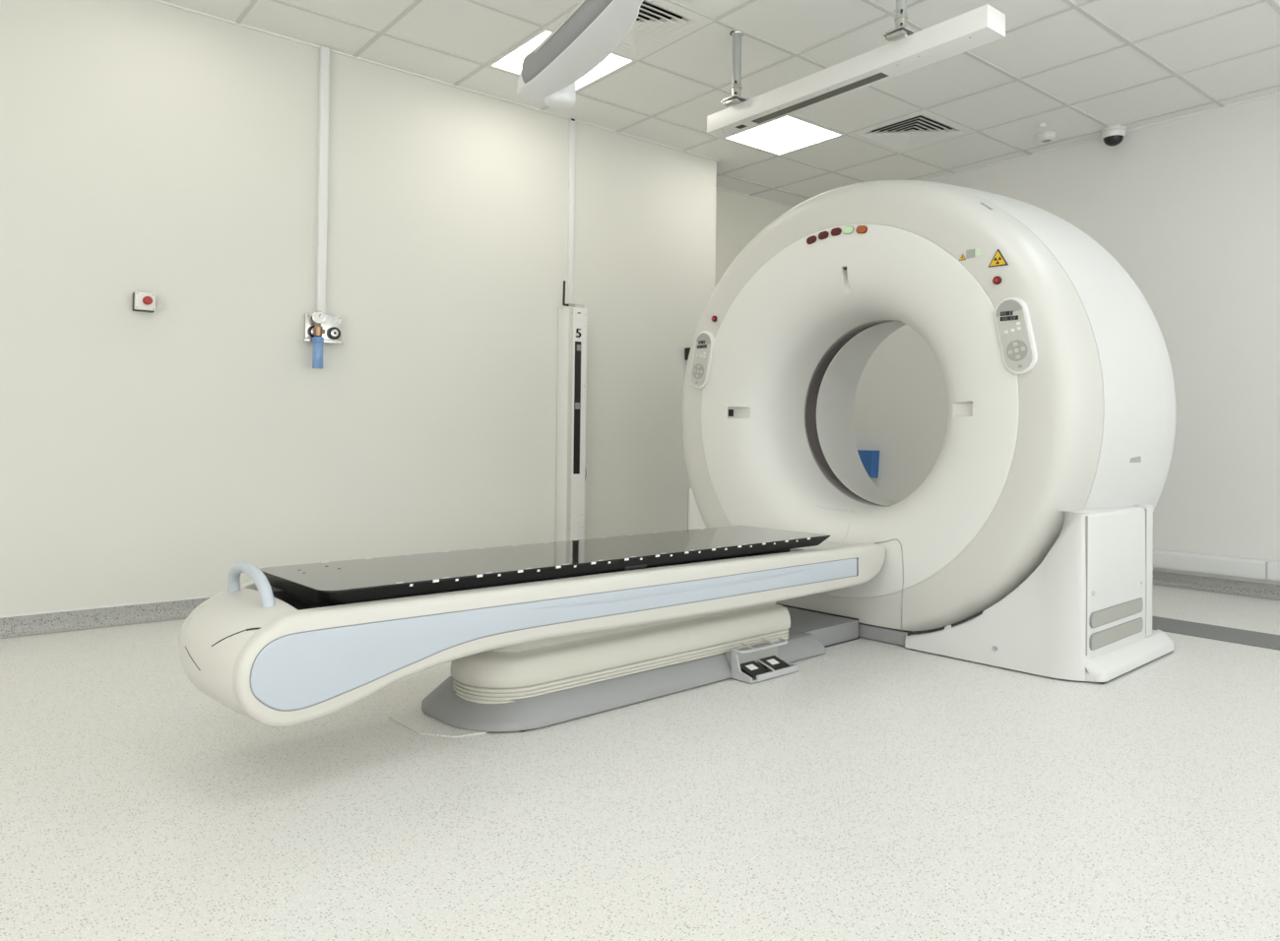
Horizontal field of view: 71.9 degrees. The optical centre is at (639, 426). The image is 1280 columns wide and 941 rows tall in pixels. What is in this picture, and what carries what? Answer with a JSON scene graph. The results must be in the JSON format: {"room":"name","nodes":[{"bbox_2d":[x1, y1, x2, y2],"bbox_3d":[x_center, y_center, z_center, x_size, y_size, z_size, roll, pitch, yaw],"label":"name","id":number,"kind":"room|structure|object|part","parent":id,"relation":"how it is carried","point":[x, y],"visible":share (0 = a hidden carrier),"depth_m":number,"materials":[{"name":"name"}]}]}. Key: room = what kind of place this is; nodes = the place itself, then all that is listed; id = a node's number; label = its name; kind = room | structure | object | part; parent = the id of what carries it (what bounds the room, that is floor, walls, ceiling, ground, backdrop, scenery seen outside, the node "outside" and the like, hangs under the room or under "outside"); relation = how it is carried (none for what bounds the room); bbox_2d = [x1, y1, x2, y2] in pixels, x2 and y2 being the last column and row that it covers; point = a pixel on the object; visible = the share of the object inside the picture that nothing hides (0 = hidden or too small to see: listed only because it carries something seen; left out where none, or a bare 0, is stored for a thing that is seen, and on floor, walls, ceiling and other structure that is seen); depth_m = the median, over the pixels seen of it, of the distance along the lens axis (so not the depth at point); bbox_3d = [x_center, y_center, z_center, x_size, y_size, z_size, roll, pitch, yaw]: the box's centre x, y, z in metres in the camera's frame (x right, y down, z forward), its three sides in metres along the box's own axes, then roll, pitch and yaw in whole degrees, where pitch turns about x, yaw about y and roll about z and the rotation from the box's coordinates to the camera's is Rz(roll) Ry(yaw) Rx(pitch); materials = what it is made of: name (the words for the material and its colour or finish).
{"room":"radiology room","nodes":[
{"label":"radiology room","id":0,"kind":"room"},
{"bbox_2d":[0,0,716,615],"bbox_3d":[-2.664,-0.708,4.339,7.735,3.252,0.662,1,-1,-39],"label":"wall","id":1,"kind":"structure","parent":0,"point":[169,153],"depth_m":4.58,"materials":[{"name":"paint"}]},
{"bbox_2d":[0,594,214,639],"bbox_3d":[-2.458,0.875,4.044,7.735,0.081,0.050,1,-1,-39],"label":"baseboard","id":2,"kind":"structure","parent":1,"relation":"attached to","point":[56,622],"depth_m":4.04,"materials":[{"name":"plastic"}]},
{"bbox_2d":[132,291,155,313],"bbox_3d":[-2.320,-0.586,4.133,0.086,0.086,0.090,1,-1,-39],"label":"emergency stop button","id":3,"kind":"object","parent":1,"relation":"attached to","point":[142,301],"visible":1,"depth_m":4.12,"materials":[{"name":"white plastic"}]},
{"bbox_2d":[315,45,329,315],"bbox_3d":[-1.685,-1.291,4.681,0.044,1.448,0.038,1,-1,-39],"label":"pipe cover","id":4,"kind":"object","parent":1,"relation":"attached to","point":[324,52],"visible":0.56,"depth_m":4.67,"materials":[{"name":"plastic"}]},
{"bbox_2d":[303,313,343,344],"bbox_3d":[-1.683,-0.516,4.667,0.207,0.149,0.060,1,-1,-39],"label":"outlet","id":5,"kind":"object","parent":1,"relation":"attached to","point":[332,325],"visible":0.83,"depth_m":4.66,"materials":[{"name":"metal"}]},
{"bbox_2d":[307,325,315,337],"bbox_3d":[-1.707,-0.498,4.625,0.066,0.066,0.016,1,-1,-39],"label":"socket","id":6,"kind":"object","parent":5,"relation":"attached to","point":[310,334],"depth_m":4.61,"materials":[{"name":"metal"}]},
{"bbox_2d":[312,311,325,369],"bbox_3d":[-1.677,-0.453,4.598,0.068,0.301,0.064,1,-1,-39],"label":"suction regulator","id":7,"kind":"object","parent":5,"relation":"attached to","point":[319,317],"visible":1,"depth_m":4.58,"materials":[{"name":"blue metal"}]},
{"bbox_2d":[312,336,323,369],"bbox_3d":[-1.676,-0.385,4.593,0.056,0.165,0.056,1,-1,-39],"label":"jar","id":8,"kind":"object","parent":7,"relation":"on","point":[317,356],"depth_m":4.57,"materials":[{"name":"blue plastic"}]},
{"bbox_3d":[-1.669,-0.451,4.656,0.205,0.016,0.015,1,-1,-39],"label":"rail","id":9,"kind":"part","parent":5,"relation":"part of","materials":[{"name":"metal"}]},
{"bbox_2d":[327,326,340,339],"bbox_3d":[-1.626,-0.496,4.690,0.066,0.066,0.016,1,-1,-39],"label":"socket","id":10,"kind":"object","parent":5,"relation":"attached to","point":[334,333],"depth_m":4.68,"materials":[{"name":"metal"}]},
{"bbox_2d":[566,118,575,307],"bbox_3d":[-0.441,-1.372,5.695,0.046,1.231,0.026,1,-1,-39],"label":"cable conduit","id":11,"kind":"object","parent":1,"relation":"attached to","point":[571,149],"visible":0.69,"depth_m":5.68,"materials":[{"name":"plastic"}]},
{"bbox_2d":[684,347,690,360],"bbox_3d":[0.383,-0.521,6.344,0.124,0.085,0.050,1,-1,-39],"label":"wall socket","id":12,"kind":"object","parent":1,"relation":"attached to","point":[686,350],"visible":0.32,"depth_m":6.31,"materials":[{"name":"black plastic"}]},
{"bbox_2d":[149,0,1279,207],"bbox_3d":[0.403,-2.023,1.853,9.335,0.009,8.090,1,-1,-39],"label":"trim","id":13,"kind":"structure","parent":1,"relation":"attached to","point":[158,1],"depth_m":5.41,"materials":[{"name":"metal"}]},
{"bbox_2d":[0,584,1279,940],"bbox_3d":[0.368,0.975,1.818,9.635,0.100,8.390,1,-1,-39],"label":"floor","id":14,"kind":"structure","parent":0,"point":[870,790],"depth_m":2.13,"materials":[{"name":"plastic"}]},
{"bbox_2d":[387,703,487,738],"bbox_3d":[-0.626,0.921,2.770,0.228,0.004,0.385,1,-1,-42],"label":"floor patch","id":15,"kind":"structure","parent":14,"relation":"on","point":[413,718],"depth_m":2.72,"materials":[{"name":"plastic"}]},
{"bbox_2d":[178,525,885,732],"bbox_3d":[-0.146,0.657,3.178,2.771,0.554,0.689,1,-1,-42],"label":"couch","id":16,"kind":"object","parent":14,"relation":"on","point":[534,636],"visible":1,"depth_m":2.73,"materials":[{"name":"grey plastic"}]},
{"bbox_3d":[-1.032,0.428,2.340,0.046,0.136,0.327,1,-1,-42],"label":"grab handle","id":17,"kind":"part","parent":16,"relation":"part of","materials":[{"name":"white plastic"}]},
{"bbox_3d":[-0.251,0.612,3.401,2.616,0.272,0.058,1,-1,-42],"label":"rail","id":18,"kind":"part","parent":16,"relation":"part of","materials":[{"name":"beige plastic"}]},
{"bbox_3d":[0.007,0.609,2.890,2.474,0.182,0.008,1,-1,-42],"label":"panel","id":19,"kind":"part","parent":16,"relation":"part of","materials":[{"name":"plastic"}]},
{"bbox_2d":[725,638,798,683],"bbox_3d":[0.471,0.880,3.368,0.300,0.118,0.153,1,-1,-39],"label":"foot pedal","id":20,"kind":"object","parent":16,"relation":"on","point":[747,660],"depth_m":3.35,"materials":[{"name":"grey plastic"}]},
{"bbox_2d":[555,306,586,541],"bbox_3d":[-0.418,0.101,5.638,0.191,1.715,0.130,1,-1,-39],"label":"wall-mounted positioning laser","id":21,"kind":"object","parent":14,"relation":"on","point":[572,321],"visible":0.94,"depth_m":5.58,"materials":[{"name":"white plastic"}]},
{"bbox_2d":[562,280,584,308],"bbox_3d":[-0.435,-0.838,5.615,0.151,0.160,0.075,1,-1,-39],"label":"receiver","id":22,"kind":"object","parent":21,"relation":"on","point":[563,295],"visible":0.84,"depth_m":5.57,"materials":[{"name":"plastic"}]},
{"bbox_3d":[-0.480,-0.844,5.564,0.018,0.150,0.015,1,-1,-39],"label":"aerial rod","id":23,"kind":"part","parent":22,"relation":"part of","materials":[{"name":"black plastic"}]},
{"bbox_2d":[681,180,1175,684],"bbox_3d":[1.293,-0.125,4.442,1.075,2.179,2.320,1,-1,-42],"label":"scanner","id":24,"kind":"object","parent":14,"relation":"on","point":[1026,545],"visible":0.98,"depth_m":3.72,"materials":[{"name":"white plastic"}]},
{"bbox_3d":[0.325,-0.358,4.724,0.008,0.282,0.145,1,-1,-42],"label":"keypad plate","id":25,"kind":"part","parent":24,"relation":"part of","materials":[{"name":"white plastic"}]},
{"bbox_3d":[0.343,-0.357,4.740,0.044,0.308,0.171,1,-1,-42],"label":"control panel","id":26,"kind":"part","parent":24,"relation":"part of","materials":[{"name":"white plastic"}]},
{"bbox_2d":[806,235,816,244],"bbox_3d":[0.820,-0.892,4.213,0.018,0.039,0.058,1,-1,-39],"label":"lamp","id":27,"kind":"object","parent":24,"relation":"attached to","point":[810,239],"depth_m":4.21,"materials":[{"name":"red plastic"}]},
{"bbox_2d":[818,231,829,240],"bbox_3d":[0.866,-0.903,4.163,0.018,0.038,0.058,1,-1,-39],"label":"lamp","id":28,"kind":"object","parent":24,"relation":"attached to","point":[822,235],"depth_m":4.15,"materials":[{"name":"red plastic"}]},
{"bbox_2d":[831,227,841,236],"bbox_3d":[0.916,-0.908,4.111,0.011,0.036,0.058,1,-1,-42],"label":"lamp","id":29,"kind":"object","parent":24,"relation":"attached to","point":[835,231],"depth_m":4.10,"materials":[{"name":"red plastic"}]},
{"bbox_2d":[842,225,854,234],"bbox_3d":[0.960,-0.905,4.060,0.018,0.038,0.058,1,-1,-39],"label":"lamp","id":30,"kind":"object","parent":24,"relation":"attached to","point":[847,229],"depth_m":4.05,"materials":[{"name":"green plastic"}]},
{"bbox_3d":[1.045,-0.070,4.230,0.383,1.725,1.725,1,-1,-42],"label":"dish","id":31,"kind":"part","parent":24,"relation":"part of","materials":[{"name":"white plastic"}]},
{"bbox_2d":[855,225,867,233],"bbox_3d":[1.009,-0.895,4.008,0.011,0.039,0.057,1,-1,-42],"label":"lamp","id":32,"kind":"object","parent":24,"relation":"attached to","point":[859,228],"depth_m":4.00,"materials":[{"name":"orange plastic"}]},
{"bbox_3d":[1.251,0.931,4.414,0.940,0.058,0.764,1,-1,-42],"label":"plate","id":33,"kind":"part","parent":24,"relation":"part of","materials":[{"name":"grey plastic"}]},
{"bbox_3d":[1.471,-0.359,3.468,0.008,0.282,0.145,1,-1,-42],"label":"keypad plate","id":34,"kind":"part","parent":24,"relation":"part of","materials":[{"name":"white plastic"}]},
{"bbox_3d":[1.488,-0.358,3.484,0.044,0.308,0.171,1,-1,-42],"label":"control panel","id":35,"kind":"part","parent":24,"relation":"part of","materials":[{"name":"white plastic"}]},
{"bbox_2d":[1091,618,1142,649],"bbox_3d":[1.885,0.814,3.483,0.530,0.053,0.008,1,-1,-42],"label":"vent","id":36,"kind":"object","parent":24,"relation":"attached to","point":[1113,634],"depth_m":3.47,"materials":[{"name":"grey plastic"}]},
{"bbox_2d":[1091,598,1142,627],"bbox_3d":[1.886,0.732,3.484,0.530,0.052,0.008,1,-1,-42],"label":"vent","id":37,"kind":"object","parent":24,"relation":"attached to","point":[1109,614],"depth_m":3.47,"materials":[{"name":"grey plastic"}]},
{"bbox_3d":[1.975,0.918,3.563,0.816,0.079,0.102,1,-1,-42],"label":"sill","id":38,"kind":"part","parent":24,"relation":"part of","materials":[{"name":"white plastic"}]},
{"bbox_3d":[2.112,0.607,3.759,0.072,0.551,0.112,1,-1,-42],"label":"post","id":39,"kind":"part","parent":24,"relation":"part of","materials":[{"name":"white plastic"}]},
{"bbox_2d":[1152,616,1279,650],"bbox_3d":[2.960,0.977,3.914,0.350,0.003,8.090,1,-1,-39],"label":"trim","id":40,"kind":"structure","parent":14,"relation":"on","point":[1207,631],"depth_m":4.17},
{"bbox_2d":[160,0,1279,206],"bbox_3d":[0.403,-2.037,1.853,9.335,0.020,8.090,1,-1,-39],"label":"ceiling","id":41,"kind":"structure","parent":0,"point":[465,29],"depth_m":4.83,"materials":[{"name":"tile"}]},
{"bbox_2d":[486,27,637,92],"bbox_3d":[-0.433,-2.025,4.848,0.594,0.056,0.594,1,-1,-39],"label":"ceiling light","id":42,"kind":"object","parent":41,"relation":"attached to","point":[511,62],"visible":0.43,"depth_m":4.84,"materials":[{"name":"white plastic"}]},
{"bbox_2d":[516,0,643,110],"bbox_3d":[-0.046,-1.681,2.928,0.265,0.677,1.790,1,-1,-25],"label":"arm","id":43,"kind":"object","parent":41,"relation":"hanging from","point":[549,74],"visible":1,"depth_m":3.24},
{"bbox_2d":[545,0,713,60],"bbox_3d":[-0.056,-2.050,4.381,0.594,0.106,0.594,1,-1,-39],"label":"ceiling vent","id":44,"kind":"object","parent":41,"relation":"in","point":[659,24],"visible":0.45,"depth_m":4.44,"materials":[{"name":"metal"}]},
{"bbox_2d":[235,0,1279,198],"bbox_3d":[0.403,-2.025,1.853,9.335,0.006,8.090,1,-1,-39],"label":"grid","id":45,"kind":"object","parent":41,"relation":"attached to","point":[252,3],"visible":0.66,"depth_m":4.84,"materials":[{"name":"white metal"}]},
{"bbox_2d":[721,115,844,156],"bbox_3d":[0.966,-1.995,5.979,0.594,0.056,0.594,1,-1,-39],"label":"ceiling light","id":46,"kind":"object","parent":41,"relation":"attached to","point":[788,134],"visible":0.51,"depth_m":5.98,"materials":[{"name":"white plastic"}]},
{"bbox_2d":[706,0,1005,138],"bbox_3d":[0.879,-1.770,4.048,0.196,0.454,1.575,1,-1,-39],"label":"bar","id":47,"kind":"object","parent":41,"relation":"hanging from","point":[910,49],"visible":1,"depth_m":3.89,"materials":[{"name":"white metal"}]},
{"bbox_3d":[0.500,-1.655,4.478,0.130,0.008,0.090,1,-1,-39],"label":"bracket plate","id":48,"kind":"part","parent":47,"relation":"part of","materials":[{"name":"metal"}]},
{"bbox_3d":[0.490,-1.837,4.470,0.044,0.318,0.044,1,-1,-39],"label":"post","id":49,"kind":"part","parent":47,"relation":"part of","materials":[{"name":"metal"}]},
{"bbox_3d":[1.110,-1.656,3.723,0.130,0.008,0.090,1,-1,-39],"label":"bracket plate","id":50,"kind":"part","parent":47,"relation":"part of","materials":[{"name":"metal"}]},
{"bbox_3d":[1.101,-1.839,3.715,0.044,0.318,0.044,1,-1,-39],"label":"post","id":51,"kind":"part","parent":47,"relation":"part of","materials":[{"name":"metal"}]},
{"bbox_3d":[1.394,-1.590,3.454,0.136,0.089,0.005,1,-1,-39],"label":"plate","id":52,"kind":"part","parent":47,"relation":"part of","materials":[{"name":"white plastic"}]},
{"bbox_2d":[847,110,975,153],"bbox_3d":[1.810,-2.011,5.890,0.594,0.106,0.594,1,-1,-39],"label":"ceiling vent","id":53,"kind":"object","parent":41,"relation":"in","point":[923,128],"visible":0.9,"depth_m":5.94,"materials":[{"name":"metal"}]},
{"bbox_2d":[1037,123,1045,128],"bbox_3d":[2.601,-1.947,5.713,0.051,0.021,0.051,1,-1,-39],"label":"ceiling sensor","id":54,"kind":"object","parent":41,"relation":"attached to","point":[1041,125],"visible":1,"depth_m":5.70,"materials":[{"name":"white plastic"}]},
{"bbox_2d":[1036,130,1056,142],"bbox_3d":[2.717,-1.932,5.896,0.123,0.043,0.123,1,-1,-39],"label":"smoke detector","id":55,"kind":"object","parent":41,"relation":"attached to","point":[1044,137],"visible":1,"depth_m":5.86,"materials":[{"name":"white plastic"}]},
{"bbox_2d":[1100,125,1126,146],"bbox_3d":[3.098,-1.895,5.774,0.144,0.112,0.144,1,-1,-39],"label":"dome camera","id":56,"kind":"object","parent":41,"relation":"attached to","point":[1112,136],"visible":1,"depth_m":5.73,"materials":[{"name":"white plastic"}]},
{"bbox_2d":[714,189,791,287],"bbox_3d":[0.804,-0.632,7.472,1.600,3.252,0.150,1,-1,-39],"label":"wall","id":57,"kind":"structure","parent":0,"point":[739,219],"depth_m":7.38,"materials":[{"name":"paint"}]},
{"bbox_2d":[852,94,1279,585],"bbox_3d":[4.028,-0.624,4.877,0.150,3.252,8.240,1,-1,-39],"label":"wall","id":58,"kind":"structure","parent":0,"point":[1188,207],"depth_m":5.49,"materials":[{"name":"paint"}]},
{"bbox_2d":[857,449,879,477],"bbox_3d":[1.836,0.308,7.362,0.104,0.224,0.314,1,-1,-39],"label":"box","id":59,"kind":"object","parent":58,"relation":"attached to","point":[869,459],"visible":0.51,"depth_m":7.25,"materials":[{"name":"blue plastic"}]},
{"bbox_3d":[1.837,0.201,7.363,0.104,0.011,0.314,1,-1,-39],"label":"lid","id":60,"kind":"part","parent":59,"relation":"part of","materials":[{"name":"plastic"}]},
{"bbox_2d":[1152,571,1279,600],"bbox_3d":[3.979,0.959,4.738,0.050,0.081,8.090,1,-1,-39],"label":"baseboard","id":61,"kind":"structure","parent":58,"relation":"attached to","point":[1191,582],"depth_m":5.35,"materials":[{"name":"plastic"}]},
{"bbox_2d":[1152,549,1279,581],"bbox_3d":[3.971,0.834,4.731,0.068,0.108,8.050,1,-1,-39],"label":"cable trunking","id":62,"kind":"object","parent":58,"relation":"attached to","point":[1167,559],"visible":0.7,"depth_m":5.30,"materials":[{"name":"plastic"}]}
]}

